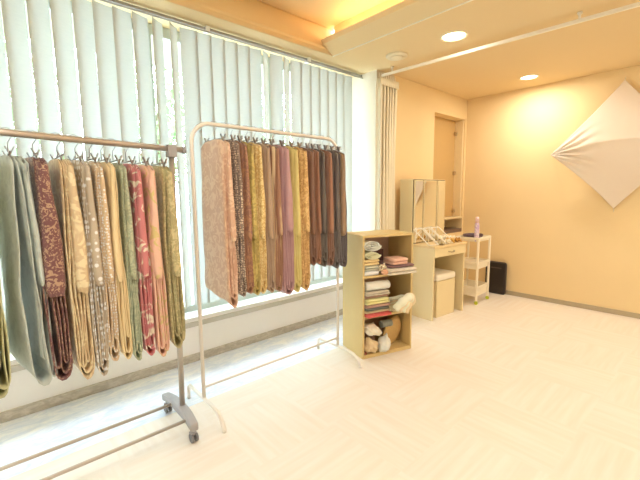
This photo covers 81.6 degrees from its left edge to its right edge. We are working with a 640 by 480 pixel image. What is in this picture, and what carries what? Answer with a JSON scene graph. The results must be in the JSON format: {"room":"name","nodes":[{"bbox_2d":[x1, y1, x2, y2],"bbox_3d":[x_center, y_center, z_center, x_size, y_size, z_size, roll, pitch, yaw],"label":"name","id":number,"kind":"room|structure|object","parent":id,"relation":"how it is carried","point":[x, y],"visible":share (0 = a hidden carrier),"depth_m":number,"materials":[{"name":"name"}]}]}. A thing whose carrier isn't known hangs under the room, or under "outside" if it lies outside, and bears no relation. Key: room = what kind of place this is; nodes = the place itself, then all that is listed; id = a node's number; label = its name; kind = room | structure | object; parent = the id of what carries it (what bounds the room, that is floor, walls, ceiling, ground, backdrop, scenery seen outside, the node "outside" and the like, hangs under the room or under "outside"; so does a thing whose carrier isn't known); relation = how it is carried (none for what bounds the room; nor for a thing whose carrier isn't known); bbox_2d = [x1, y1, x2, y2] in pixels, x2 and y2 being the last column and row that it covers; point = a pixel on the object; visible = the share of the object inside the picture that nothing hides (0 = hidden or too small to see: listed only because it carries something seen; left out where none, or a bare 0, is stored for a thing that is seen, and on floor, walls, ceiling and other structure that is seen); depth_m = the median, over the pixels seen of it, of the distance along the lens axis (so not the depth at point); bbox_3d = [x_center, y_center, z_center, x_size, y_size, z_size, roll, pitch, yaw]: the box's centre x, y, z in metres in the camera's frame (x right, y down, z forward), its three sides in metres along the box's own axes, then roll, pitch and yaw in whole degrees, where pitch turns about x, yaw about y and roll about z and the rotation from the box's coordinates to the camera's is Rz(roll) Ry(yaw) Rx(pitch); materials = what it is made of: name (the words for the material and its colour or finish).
{"room":"fabric shop","nodes":[
{"label":"fabric shop","id":0,"kind":"room"},
{"bbox_2d":[0,278,342,411],"bbox_3d":[-1.641,0.865,2.648,5.320,0.372,0.279,-7,9,-42],"label":"wall","id":1,"kind":"structure","parent":0,"point":[24,388],"depth_m":3.15,"materials":[{"name":"white paint"}]},
{"bbox_2d":[0,309,342,423],"bbox_3d":[-1.550,1.026,2.567,5.319,0.068,0.012,-7,9,-42],"label":"baseboard","id":2,"kind":"structure","parent":1,"relation":"attached to","point":[40,405],"depth_m":2.75,"materials":[{"name":"grey stone"}]},
{"bbox_2d":[25,0,342,312],"bbox_3d":[-1.688,-0.440,2.524,5.320,2.248,0.060,-7,9,-42],"label":"window","id":3,"kind":"structure","parent":1,"relation":"attached to","point":[166,32],"depth_m":3.22,"materials":[{"name":"clear glass"}]},
{"bbox_2d":[0,315,342,479],"bbox_3d":[-1.437,1.124,2.454,5.320,0.100,0.880,-7,9,-42],"label":"floor","id":4,"kind":"structure","parent":0,"point":[31,434],"depth_m":2.48,"materials":[{"name":"stone"}]},
{"bbox_2d":[164,0,333,55],"bbox_3d":[-1.633,-1.645,1.923,4.820,0.291,0.104,-7,9,-42],"label":"trim","id":5,"kind":"structure","parent":0,"point":[256,11],"depth_m":2.98,"materials":[{"name":"paint"}]},
{"bbox_2d":[258,0,386,30],"bbox_3d":[0.106,-1.591,-0.017,4.820,0.060,5.300,-7,9,-42],"label":"ceiling","id":6,"kind":"structure","parent":0,"point":[328,14],"depth_m":3.11,"materials":[{"name":"paint"}]},
{"bbox_2d":[6,292,639,479],"bbox_3d":[1.238,1.272,1.023,7.370,0.100,4.840,-7,9,-42],"label":"floor","id":7,"kind":"structure","parent":0,"point":[500,387],"depth_m":2.27,"materials":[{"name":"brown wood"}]},
{"bbox_2d":[0,128,198,479],"bbox_3d":[-1.466,0.344,1.538,1.925,1.673,0.454,-7,9,-42],"label":"clothes rack","id":8,"kind":"object","parent":7,"relation":"on","point":[178,404],"visible":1,"depth_m":1.94,"materials":[{"name":"silver metal"}]},
{"bbox_2d":[2,127,13,156],"bbox_3d":[-1.325,-0.411,1.570,0.046,0.131,0.280,-7,9,-42],"label":"hanger","id":9,"kind":"object","parent":8,"relation":"hanging from","point":[7,149],"visible":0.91,"depth_m":1.50,"materials":[{"name":"metal"}]},
{"bbox_2d":[0,155,57,385],"bbox_3d":[-1.316,0.132,1.635,0.342,0.982,0.100,5,9,37],"label":"obi","id":10,"kind":"object","parent":9,"relation":"hanging from","point":[20,245],"visible":0.99,"depth_m":1.58,"materials":[{"name":"fabric"}]},
{"bbox_2d":[27,130,39,158],"bbox_3d":[-1.262,-0.416,1.626,0.046,0.131,0.280,-7,9,-42],"label":"hanger","id":11,"kind":"object","parent":8,"relation":"hanging from","point":[34,153],"visible":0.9,"depth_m":1.55,"materials":[{"name":"metal"}]},
{"bbox_2d":[24,157,72,380],"bbox_3d":[-1.252,0.125,1.692,0.341,0.979,0.095,6,9,41],"label":"obi","id":12,"kind":"object","parent":11,"relation":"hanging from","point":[51,242],"visible":0.69,"depth_m":1.58,"materials":[{"name":"fabric"}]},
{"bbox_2d":[50,132,64,159],"bbox_3d":[-1.197,-0.422,1.685,0.046,0.131,0.280,-7,9,-42],"label":"hanger","id":13,"kind":"object","parent":8,"relation":"hanging from","point":[58,153],"visible":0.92,"depth_m":1.65,"materials":[{"name":"metal"}]},
{"bbox_2d":[48,159,94,379],"bbox_3d":[-1.187,0.132,1.754,0.341,1.005,0.092,6,10,43],"label":"obi","id":14,"kind":"object","parent":13,"relation":"hanging from","point":[62,175],"visible":0.8,"depth_m":1.65,"materials":[{"name":"fabric"}]},
{"bbox_2d":[71,160,108,375],"bbox_3d":[-1.137,0.129,1.797,0.341,1.008,0.066,6,10,43],"label":"obi","id":15,"kind":"object","parent":8,"relation":"in","point":[96,295],"visible":0.5,"depth_m":1.69,"materials":[{"name":"fabric"}]},
{"bbox_2d":[82,136,98,161],"bbox_3d":[-1.102,-0.430,1.769,0.046,0.131,0.280,-7,9,-42],"label":"hanger","id":16,"kind":"object","parent":8,"relation":"hanging from","point":[93,157],"visible":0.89,"depth_m":1.76,"materials":[{"name":"metal"}]},
{"bbox_2d":[87,161,119,360],"bbox_3d":[-1.094,0.098,1.832,0.342,0.954,0.054,6,10,44],"label":"obi","id":17,"kind":"object","parent":16,"relation":"hanging from","point":[96,169],"visible":0.37,"depth_m":1.72,"materials":[{"name":"fabric"}]},
{"bbox_2d":[97,137,110,162],"bbox_3d":[-1.066,-0.433,1.802,0.046,0.131,0.280,-7,9,-42],"label":"hanger","id":18,"kind":"object","parent":8,"relation":"hanging from","point":[105,158],"visible":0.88,"depth_m":1.75,"materials":[{"name":"metal"}]},
{"bbox_2d":[100,162,132,358],"bbox_3d":[-1.058,0.098,1.867,0.341,0.959,0.055,6,10,44],"label":"obi","id":19,"kind":"object","parent":18,"relation":"hanging from","point":[123,310],"visible":0.44,"depth_m":1.75,"materials":[{"name":"fabric"}]},
{"bbox_2d":[105,138,122,163],"bbox_3d":[-1.028,-0.436,1.836,0.046,0.131,0.280,-7,9,-42],"label":"hanger","id":20,"kind":"object","parent":8,"relation":"hanging from","point":[116,157],"visible":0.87,"depth_m":1.77,"materials":[{"name":"metal"}]},
{"bbox_2d":[112,163,142,359],"bbox_3d":[-1.020,0.105,1.900,0.341,0.980,0.048,6,10,44],"label":"obi","id":21,"kind":"object","parent":20,"relation":"hanging from","point":[125,214],"visible":0.32,"depth_m":1.79,"materials":[{"name":"fabric"}]},
{"bbox_2d":[121,140,135,164],"bbox_3d":[-0.984,-0.440,1.875,0.046,0.131,0.280,-7,9,-42],"label":"hanger","id":22,"kind":"object","parent":8,"relation":"hanging from","point":[129,157],"visible":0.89,"depth_m":1.81,"materials":[{"name":"metal"}]},
{"bbox_2d":[123,164,155,355],"bbox_3d":[-0.975,0.096,1.940,0.343,0.970,0.071,6,10,44],"label":"obi","id":23,"kind":"object","parent":22,"relation":"hanging from","point":[134,179],"visible":0.36,"depth_m":1.83,"materials":[{"name":"fabric"}]},
{"bbox_2d":[134,141,149,165],"bbox_3d":[-0.937,-0.444,1.918,0.046,0.131,0.280,-7,9,-42],"label":"hanger","id":24,"kind":"object","parent":8,"relation":"hanging from","point":[143,158],"visible":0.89,"depth_m":1.85,"materials":[{"name":"metal"}]},
{"bbox_2d":[137,164,169,356],"bbox_3d":[-0.927,0.103,1.984,0.342,0.991,0.070,6,10,44],"label":"obi","id":25,"kind":"object","parent":24,"relation":"hanging from","point":[159,296],"visible":0.43,"depth_m":1.87,"materials":[{"name":"fabric"}]},
{"bbox_2d":[148,143,166,166],"bbox_3d":[-0.872,-0.450,1.976,0.046,0.131,0.280,-7,9,-42],"label":"hanger","id":26,"kind":"object","parent":8,"relation":"hanging from","point":[165,162],"visible":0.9,"depth_m":1.96,"materials":[{"name":"metal"}]},
{"bbox_2d":[152,166,185,347],"bbox_3d":[-0.866,0.086,2.039,0.080,0.969,0.341,-7,10,-44],"label":"obi","id":27,"kind":"object","parent":26,"relation":"hanging from","point":[167,215],"visible":0.48,"depth_m":1.93,"materials":[{"name":"fabric"}]},
{"bbox_2d":[187,122,361,432],"bbox_3d":[-0.287,0.149,2.594,1.201,1.781,0.522,-7,9,-42],"label":"clothes rack","id":28,"kind":"object","parent":7,"relation":"on","point":[202,395],"visible":0.95,"depth_m":2.27,"materials":[{"name":"white metal"}]},
{"bbox_2d":[204,120,225,142],"bbox_3d":[-0.628,-0.643,2.203,0.046,0.131,0.280,-7,9,-42],"label":"hanger","id":29,"kind":"object","parent":28,"relation":"hanging from","point":[221,135],"visible":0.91,"depth_m":2.18,"materials":[{"name":"metal"}]},
{"bbox_2d":[201,139,237,307],"bbox_3d":[-0.620,-0.100,2.268,0.070,0.994,0.340,-7,9,-42],"label":"obi","id":30,"kind":"object","parent":29,"relation":"hanging from","point":[218,208],"visible":0.99,"depth_m":2.21,"materials":[{"name":"fabric"}]},
{"bbox_2d":[221,122,235,141],"bbox_3d":[-0.580,-0.648,2.245,0.046,0.131,0.280,-7,9,-42],"label":"hanger","id":31,"kind":"object","parent":28,"relation":"hanging from","point":[231,136],"visible":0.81,"depth_m":2.17,"materials":[{"name":"metal"}]},
{"bbox_2d":[226,140,246,296],"bbox_3d":[-0.574,-0.132,2.307,0.056,0.941,0.341,-7,10,-43],"label":"obi","id":32,"kind":"object","parent":31,"relation":"hanging from","point":[234,147],"visible":0.26,"depth_m":2.19,"materials":[{"name":"fabric"}]},
{"bbox_2d":[228,123,242,142],"bbox_3d":[-0.546,-0.652,2.275,0.046,0.131,0.280,-7,9,-42],"label":"hanger","id":33,"kind":"object","parent":28,"relation":"hanging from","point":[239,139],"visible":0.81,"depth_m":2.20,"materials":[{"name":"metal"}]},
{"bbox_2d":[235,141,253,293],"bbox_3d":[-0.539,-0.141,2.335,0.058,0.930,0.341,-7,10,-44],"label":"obi","id":34,"kind":"object","parent":33,"relation":"hanging from","point":[242,146],"visible":0.23,"depth_m":2.22,"materials":[{"name":"fabric"}]},
{"bbox_2d":[235,124,250,142],"bbox_3d":[-0.510,-0.657,2.308,0.046,0.131,0.280,-7,9,-42],"label":"hanger","id":35,"kind":"object","parent":28,"relation":"hanging from","point":[245,137],"visible":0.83,"depth_m":2.23,"materials":[{"name":"metal"}]},
{"bbox_2d":[243,142,260,294],"bbox_3d":[-0.501,-0.137,2.370,0.059,0.948,0.341,-7,10,-43],"label":"obi","id":36,"kind":"object","parent":35,"relation":"hanging from","point":[255,235],"visible":0.19,"depth_m":2.25,"materials":[{"name":"fabric"}]},
{"bbox_2d":[244,125,258,143],"bbox_3d":[-0.467,-0.662,2.346,0.046,0.131,0.280,-7,9,-42],"label":"hanger","id":37,"kind":"object","parent":28,"relation":"hanging from","point":[254,140],"visible":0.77,"depth_m":2.27,"materials":[{"name":"metal"}]},
{"bbox_2d":[249,142,266,293],"bbox_3d":[-0.460,-0.143,2.407,0.063,0.946,0.344,-7,10,-43],"label":"obi","id":38,"kind":"object","parent":37,"relation":"hanging from","point":[259,183],"visible":0.21,"depth_m":2.28,"materials":[{"name":"fabric"}]},
{"bbox_2d":[252,126,266,144],"bbox_3d":[-0.423,-0.667,2.385,0.046,0.131,0.280,-7,9,-42],"label":"hanger","id":39,"kind":"object","parent":28,"relation":"hanging from","point":[262,140],"visible":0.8,"depth_m":2.31,"materials":[{"name":"metal"}]},
{"bbox_2d":[257,143,274,292],"bbox_3d":[-0.415,-0.145,2.448,0.065,0.954,0.340,-7,10,-44],"label":"obi","id":40,"kind":"object","parent":39,"relation":"hanging from","point":[270,233],"visible":0.26,"depth_m":2.32,"materials":[{"name":"fabric"}]},
{"bbox_2d":[260,127,274,145],"bbox_3d":[-0.377,-0.673,2.426,0.046,0.131,0.280,-7,9,-42],"label":"hanger","id":41,"kind":"object","parent":28,"relation":"hanging from","point":[270,140],"visible":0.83,"depth_m":2.35,"materials":[{"name":"metal"}]},
{"bbox_2d":[265,144,282,291],"bbox_3d":[-0.369,-0.149,2.489,0.065,0.956,0.342,-7,10,-44],"label":"obi","id":42,"kind":"object","parent":41,"relation":"hanging from","point":[274,150],"visible":0.24,"depth_m":2.37,"materials":[{"name":"fabric"}]},
{"bbox_2d":[270,128,284,146],"bbox_3d":[-0.318,-0.680,2.479,0.046,0.131,0.280,-7,9,-42],"label":"hanger","id":43,"kind":"object","parent":28,"relation":"hanging from","point":[280,141],"visible":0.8,"depth_m":2.41,"materials":[{"name":"metal"}]},
{"bbox_2d":[274,145,294,294],"bbox_3d":[-0.310,-0.139,2.545,0.096,0.991,0.341,-7,10,-43],"label":"obi","id":44,"kind":"object","parent":43,"relation":"hanging from","point":[285,176],"visible":0.26,"depth_m":2.42,"materials":[{"name":"fabric"}]},
{"bbox_2d":[282,130,294,147],"bbox_3d":[-0.259,-0.687,2.531,0.046,0.131,0.280,-7,9,-42],"label":"hanger","id":45,"kind":"object","parent":28,"relation":"hanging from","point":[290,143],"visible":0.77,"depth_m":2.46,"materials":[{"name":"metal"}]},
{"bbox_2d":[285,146,301,291],"bbox_3d":[-0.251,-0.146,2.596,0.065,0.990,0.340,-7,9,-42],"label":"obi","id":46,"kind":"object","parent":45,"relation":"hanging from","point":[293,152],"visible":0.19,"depth_m":2.47,"materials":[{"name":"fabric"}]},
{"bbox_2d":[283,131,301,147],"bbox_3d":[-0.208,-0.693,2.577,0.046,0.131,0.280,-7,9,-42],"label":"hanger","id":47,"kind":"object","parent":28,"relation":"hanging from","point":[299,145],"visible":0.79,"depth_m":2.50,"materials":[{"name":"metal"}]},
{"bbox_2d":[294,147,310,290],"bbox_3d":[-0.202,-0.151,2.641,0.080,0.992,0.344,-7,10,-43],"label":"obi","id":48,"kind":"object","parent":47,"relation":"hanging from","point":[302,153],"visible":0.2,"depth_m":2.52,"materials":[{"name":"fabric"}]},
{"bbox_2d":[298,132,310,148],"bbox_3d":[-0.157,-0.699,2.623,0.046,0.131,0.280,-7,9,-42],"label":"hanger","id":49,"kind":"object","parent":28,"relation":"hanging from","point":[306,145],"visible":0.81,"depth_m":2.55,"materials":[{"name":"metal"}]},
{"bbox_2d":[302,148,316,265],"bbox_3d":[-0.148,-0.241,2.680,0.073,0.824,0.344,-7,10,-44],"label":"obi","id":50,"kind":"object","parent":49,"relation":"hanging from","point":[310,154],"visible":0.19,"depth_m":2.56,"materials":[{"name":"fabric"}]},
{"bbox_2d":[301,132,316,149],"bbox_3d":[-0.120,-0.704,2.656,0.046,0.131,0.280,-7,9,-42],"label":"hanger","id":51,"kind":"object","parent":28,"relation":"hanging from","point":[312,145],"visible":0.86,"depth_m":2.58,"materials":[{"name":"metal"}]},
{"bbox_2d":[309,148,321,263],"bbox_3d":[-0.112,-0.248,2.711,0.056,0.819,0.342,-7,10,-43],"label":"obi","id":52,"kind":"object","parent":51,"relation":"hanging from","point":[316,153],"visible":0.15,"depth_m":2.59,"materials":[{"name":"fabric"}]},
{"bbox_2d":[315,149,327,266],"bbox_3d":[-0.071,-0.239,2.748,0.073,0.848,0.344,-7,9,-42],"label":"obi","id":53,"kind":"object","parent":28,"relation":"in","point":[324,248],"visible":0.2,"depth_m":2.62,"materials":[{"name":"fabric"}]},
{"bbox_2d":[320,149,334,265],"bbox_3d":[-0.023,-0.244,2.792,0.059,0.850,0.342,-7,10,-43],"label":"obi","id":54,"kind":"object","parent":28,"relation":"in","point":[328,156],"visible":0.22,"depth_m":2.67,"materials":[{"name":"fabric"}]},
{"bbox_3d":[0.015,-0.720,2.777,0.046,0.131,0.280,-7,9,-42],"label":"hanger","id":55,"kind":"object","parent":28,"relation":"hanging from","visible":0},
{"bbox_2d":[327,150,339,268],"bbox_3d":[0.022,-0.234,2.835,0.067,0.880,0.340,-7,10,-44],"label":"obi","id":56,"kind":"object","parent":55,"relation":"hanging from","point":[335,164],"visible":0.12,"depth_m":2.71,"materials":[{"name":"fabric"}]},
{"bbox_3d":[0.068,-0.726,2.824,0.047,0.131,0.280,-7,9,-42],"label":"hanger","id":57,"kind":"object","parent":28,"relation":"hanging from","visible":0},
{"bbox_2d":[334,151,346,266],"bbox_3d":[0.075,-0.242,2.881,0.088,0.876,0.342,-7,10,-43],"label":"obi","id":58,"kind":"object","parent":57,"relation":"hanging from","point":[341,156],"visible":0.23,"depth_m":2.76,"materials":[{"name":"fabric"}]},
{"bbox_2d":[343,229,412,359],"bbox_3d":[0.498,0.442,3.235,0.500,1.022,0.334,-4,8,-25],"label":"shelf unit","id":59,"kind":"object","parent":7,"relation":"on","point":[393,242],"visible":0.7,"depth_m":3.18,"materials":[{"name":"brown wood"}]},
{"bbox_2d":[364,336,377,352],"bbox_3d":[0.418,0.873,3.091,0.124,0.147,0.149,-7,9,-42],"label":"cloth bundle","id":60,"kind":"object","parent":59,"relation":"on","point":[370,345],"visible":0.89,"depth_m":3.06,"materials":[{"name":"beige fabric"}]},
{"bbox_2d":[364,322,381,335],"bbox_3d":[0.429,0.741,3.088,0.159,0.115,0.190,-7,9,-42],"label":"cloth bundle","id":61,"kind":"object","parent":60,"relation":"on","point":[370,329],"visible":0.91,"depth_m":3.03,"materials":[{"name":"beige fabric"}]},
{"bbox_2d":[364,310,391,317],"bbox_3d":[0.423,0.596,3.149,0.224,0.030,0.317,-4,8,-25],"label":"folded cloth","id":62,"kind":"object","parent":59,"relation":"on","point":[384,313],"visible":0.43,"depth_m":3.02,"materials":[{"name":"red fabric"}]},
{"bbox_2d":[364,308,389,313],"bbox_3d":[0.416,0.570,3.156,0.225,0.018,0.292,-4,8,-25],"label":"folded cloth","id":63,"kind":"object","parent":62,"relation":"on","point":[386,309],"visible":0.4,"depth_m":3.03,"materials":[{"name":"beige fabric"}]},
{"bbox_2d":[364,305,388,311],"bbox_3d":[0.419,0.549,3.154,0.213,0.022,0.281,-4,8,-25],"label":"folded cloth","id":64,"kind":"object","parent":63,"relation":"on","point":[387,306],"visible":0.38,"depth_m":3.03,"materials":[{"name":"grey fabric"}]},
{"bbox_2d":[364,302,389,308],"bbox_3d":[0.419,0.524,3.155,0.227,0.026,0.291,-4,8,-25],"label":"folded cloth","id":65,"kind":"object","parent":64,"relation":"on","point":[386,303],"visible":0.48,"depth_m":3.02,"materials":[{"name":"brown fabric"}]},
{"bbox_2d":[364,296,389,304],"bbox_3d":[0.415,0.486,3.150,0.221,0.048,0.292,-4,8,-25],"label":"folded cloth","id":66,"kind":"object","parent":65,"relation":"on","point":[371,301],"visible":0.44,"depth_m":3.03,"materials":[{"name":"yellow fabric"}]},
{"bbox_2d":[365,294,388,298],"bbox_3d":[0.410,0.449,3.153,0.228,0.024,0.274,-4,8,-25],"label":"folded cloth","id":67,"kind":"object","parent":66,"relation":"on","point":[376,296],"visible":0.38,"depth_m":3.03,"materials":[{"name":"brown fabric"}]},
{"bbox_2d":[365,289,389,296],"bbox_3d":[0.417,0.422,3.141,0.228,0.030,0.286,-4,8,-25],"label":"folded cloth","id":68,"kind":"object","parent":67,"relation":"on","point":[381,291],"visible":0.46,"depth_m":3.03,"materials":[{"name":"beige fabric"}]},
{"bbox_2d":[365,280,390,291],"bbox_3d":[0.462,0.375,3.061,0.227,0.076,0.092,-4,8,-25],"label":"cloth","id":69,"kind":"object","parent":68,"relation":"on","point":[381,284],"visible":0.92,"depth_m":3.03,"materials":[{"name":"white fabric"}]},
{"bbox_2d":[378,333,390,351],"bbox_3d":[0.541,0.861,3.120,0.122,0.166,0.125,-7,9,-42],"label":"cloth bundle","id":70,"kind":"object","parent":59,"relation":"on","point":[384,343],"visible":0.98,"depth_m":3.08,"materials":[{"name":"white fabric"}]},
{"bbox_2d":[383,318,400,342],"bbox_3d":[0.629,0.795,3.231,0.252,0.248,0.053,-7,9,-42],"label":"disc","id":71,"kind":"object","parent":59,"relation":"on","point":[393,331],"visible":0.79,"depth_m":3.23,"materials":[{"name":"wicker"}]},
{"bbox_2d":[378,265,416,275],"bbox_3d":[0.623,0.242,3.165,0.262,0.052,0.310,-4,8,-25],"label":"folded cloth","id":72,"kind":"object","parent":59,"relation":"on","point":[410,269],"visible":0.41,"depth_m":3.04,"materials":[{"name":"beige fabric"}]},
{"bbox_2d":[378,260,413,267],"bbox_3d":[0.624,0.202,3.178,0.236,0.025,0.278,-4,8,-25],"label":"folded cloth","id":73,"kind":"object","parent":72,"relation":"on","point":[380,261],"visible":0.48,"depth_m":3.07,"materials":[{"name":"fabric"}]},
{"bbox_2d":[383,256,407,264],"bbox_3d":[0.632,0.170,3.107,0.147,0.053,0.147,-4,8,-25],"label":"folded cloth","id":74,"kind":"object","parent":73,"relation":"on","point":[392,260],"visible":1,"depth_m":3.06,"materials":[{"name":"pink fabric"}]},
{"bbox_2d":[388,293,415,313],"bbox_3d":[0.698,0.523,3.146,0.244,0.174,0.286,-2,7,-8],"label":"wrap","id":75,"kind":"object","parent":59,"relation":"on","point":[399,303],"visible":0.95,"depth_m":3.05,"materials":[{"name":"fabric"}]},
{"bbox_2d":[433,268,454,317],"bbox_3d":[1.304,0.586,4.224,0.347,0.478,0.314,-6,9,-37],"label":"stool","id":76,"kind":"object","parent":7,"relation":"on","point":[444,280],"visible":0.5,"depth_m":4.09,"materials":[{"name":"beige laminate"}]},
{"bbox_2d":[434,268,454,281],"bbox_3d":[1.302,0.387,4.199,0.347,0.077,0.314,-6,9,-37],"label":"cushion","id":77,"kind":"object","parent":76,"relation":"on","point":[440,275],"depth_m":4.10,"materials":[{"name":"white fabric"}]},
{"bbox_2d":[456,235,490,304],"bbox_3d":[1.914,0.354,4.662,0.363,0.818,0.314,-7,10,-44],"label":"trolley","id":78,"kind":"object","parent":7,"relation":"on","point":[475,288],"visible":0.72,"depth_m":4.57,"materials":[{"name":"plastic"}]},
{"bbox_2d":[456,235,489,241],"bbox_3d":[1.910,-0.025,4.615,0.355,0.053,0.290,-7,10,-44],"label":"tray","id":79,"kind":"object","parent":78,"relation":"on","point":[485,237],"depth_m":4.50,"materials":[{"name":"plastic"}]},
{"bbox_2d":[463,279,487,296],"bbox_3d":[1.917,0.605,4.692,0.355,0.123,0.290,-7,10,-44],"label":"tray","id":80,"kind":"object","parent":78,"relation":"on","point":[470,289],"depth_m":4.60,"materials":[{"name":"plastic"}]},
{"bbox_2d":[464,257,488,269],"bbox_3d":[1.913,0.290,4.654,0.355,0.088,0.290,-7,10,-44],"label":"tray","id":81,"kind":"object","parent":78,"relation":"on","point":[476,265],"depth_m":4.53,"materials":[{"name":"plastic"}]},
{"bbox_2d":[485,261,506,294],"bbox_3d":[2.357,0.503,4.974,0.048,0.438,0.278,-7,9,-42],"label":"case","id":82,"kind":"object","parent":7,"relation":"on","point":[498,270],"visible":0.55,"depth_m":4.93,"materials":[{"name":"black plastic"}]},
{"bbox_2d":[70,0,639,99],"bbox_3d":[0.878,-1.440,0.985,7.270,0.060,5.720,-7,9,-42],"label":"ceiling","id":83,"kind":"structure","parent":0,"point":[611,42],"depth_m":3.18,"materials":[{"name":"paint"}]},
{"bbox_2d":[0,0,362,319],"bbox_3d":[-1.151,-0.516,2.657,4.309,2.121,0.092,-7,9,-42],"label":"vertical blind","id":84,"kind":"object","parent":83,"relation":"hanging from","point":[222,79],"visible":0.36,"depth_m":2.57,"materials":[{"name":"fabric"}]},
{"bbox_2d":[386,51,407,60],"bbox_3d":[0.711,-1.694,3.433,0.200,0.031,0.200,-7,9,-42],"label":"smoke detector","id":85,"kind":"object","parent":83,"relation":"attached to","point":[398,55],"visible":1,"depth_m":3.39,"materials":[{"name":"beige plastic"}]},
{"bbox_2d":[440,30,467,41],"bbox_3d":[1.093,-1.659,3.022,0.218,0.008,0.218,-7,9,-42],"label":"recessed light","id":86,"kind":"object","parent":83,"relation":"in","point":[457,35],"visible":1,"depth_m":3.02,"materials":[{"name":"white"}]},
{"bbox_2d":[381,2,639,76],"bbox_3d":[1.761,-1.596,2.730,3.146,0.071,0.032,6,10,44],"label":"track","id":87,"kind":"object","parent":83,"relation":"attached to","point":[637,4],"visible":0.96,"depth_m":2.87,"materials":[{"name":"white metal"}]},
{"bbox_2d":[375,72,398,229],"bbox_3d":[0.710,-0.438,3.945,0.324,2.512,0.098,-7,9,-42],"label":"curtain","id":88,"kind":"object","parent":87,"relation":"hanging from","point":[386,89],"visible":0.62,"depth_m":3.84,"materials":[{"name":"fabric"}]},
{"bbox_2d":[352,70,394,231],"bbox_3d":[0.525,-0.491,4.274,0.300,2.620,0.550,-7,9,-42],"label":"wall pillar","id":89,"kind":"structure","parent":0,"point":[363,90],"depth_m":4.04,"materials":[{"name":"paint"}]},
{"bbox_2d":[321,0,472,56],"bbox_3d":[1.837,-1.624,1.495,0.235,0.280,5.220,-7,9,-42],"label":"trim","id":90,"kind":"structure","parent":0,"point":[388,16],"depth_m":2.94,"materials":[{"name":"paint"}]},
{"bbox_2d":[395,76,467,236],"bbox_3d":[1.307,-0.571,4.859,1.650,2.620,0.380,-7,9,-42],"label":"wall","id":91,"kind":"structure","parent":0,"point":[418,105],"depth_m":4.41,"materials":[{"name":"beige paint"}]},
{"bbox_2d":[433,116,463,219],"bbox_3d":[1.639,-0.960,5.029,0.786,1.353,0.241,-7,9,-42],"label":"door","id":92,"kind":"structure","parent":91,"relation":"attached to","point":[448,134],"depth_m":5.17,"materials":[{"name":"wood"}]},
{"bbox_2d":[462,65,639,313],"bbox_3d":[3.692,-0.633,3.513,0.120,3.020,5.550,-7,9,-42],"label":"wall","id":93,"kind":"structure","parent":0,"point":[556,237],"depth_m":4.48,"materials":[{"name":"beige paint"}]},
{"bbox_2d":[505,290,639,318],"bbox_3d":[3.786,0.860,3.510,0.012,0.054,5.170,-7,9,-42],"label":"baseboard","id":94,"kind":"structure","parent":93,"relation":"attached to","point":[540,298],"depth_m":4.35,"materials":[{"name":"grey plastic"}]},
{"bbox_2d":[551,77,639,211],"bbox_3d":[3.121,-0.989,3.835,0.244,1.404,1.316,-7,9,-42],"label":"fabric","id":95,"kind":"object","parent":93,"relation":"attached to","point":[604,151],"visible":1,"depth_m":3.88,"materials":[{"name":"white fabric"}]},
{"bbox_3d":[1.357,0.801,4.836,2.050,0.100,0.710,-7,9,-42],"label":"floor","id":96,"kind":"structure","parent":0,"visible":0},
{"bbox_2d":[399,179,466,320],"bbox_3d":[1.281,0.074,4.183,0.597,1.505,0.505,-6,9,-37],"label":"table","id":97,"kind":"object","parent":96,"relation":"on","point":[422,201],"visible":0.7,"depth_m":4.08,"materials":[{"name":"beige laminate"}]},
{"bbox_2d":[399,179,444,243],"bbox_3d":[1.183,-0.337,4.256,0.596,0.704,0.240,-7,9,-42],"label":"mirror","id":98,"kind":"object","parent":97,"relation":"on","point":[422,201],"depth_m":4.12,"materials":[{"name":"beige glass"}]},
{"bbox_2d":[413,227,452,245],"bbox_3d":[1.240,-0.045,4.048,0.428,0.170,0.265,-7,9,-42],"label":"frame","id":99,"kind":"object","parent":97,"relation":"on","point":[431,228],"visible":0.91,"depth_m":4.04,"materials":[{"name":"white plastic"}]},
{"label":"outside","id":100,"kind":"structure","parent":0,"visible":0},
{"bbox_2d":[0,0,290,93],"bbox_3d":[-1.724,-1.845,3.189,9.000,0.180,1.075,-7,9,-42],"label":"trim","id":101,"kind":"structure","parent":100,"point":[166,45],"depth_m":3.54,"materials":[{"name":"concrete"}]},
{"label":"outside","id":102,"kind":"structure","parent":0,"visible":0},
{"bbox_2d":[177,217,193,304],"bbox_3d":[-10.332,0.310,13.120,30.000,0.100,26.850,-7,9,-42],"label":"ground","id":103,"kind":"structure","parent":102,"point":[178,219],"depth_m":10.77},
{"bbox_2d":[3,33,80,158],"bbox_3d":[-3.639,-0.721,4.218,1.686,4.023,1.764,-7,9,-42],"label":"tree","id":104,"kind":"object","parent":103,"relation":"on","point":[3,33],"visible":0.02,"depth_m":4.29,"materials":[{"name":"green plant"}]},
{"bbox_2d":[134,62,187,184],"bbox_3d":[-2.472,-0.927,5.797,1.764,4.023,1.686,-4,8,-26],"label":"tree","id":105,"kind":"object","parent":103,"relation":"on","point":[172,136],"visible":0.13,"depth_m":5.59,"materials":[{"name":"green plant"}]},
{"bbox_3d":[-1.419,-0.403,1.485,0.046,0.131,0.280,-7,9,-42],"label":"hanger","id":106,"kind":"object","parent":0,"visible":0},
{"bbox_2d":[0,281,10,398],"bbox_3d":[-1.411,0.142,1.550,0.341,0.986,0.090,6,10,44],"label":"obi","id":107,"kind":"object","parent":106,"relation":"hanging from","point":[5,365],"visible":1,"depth_m":1.52,"materials":[{"name":"fabric"}]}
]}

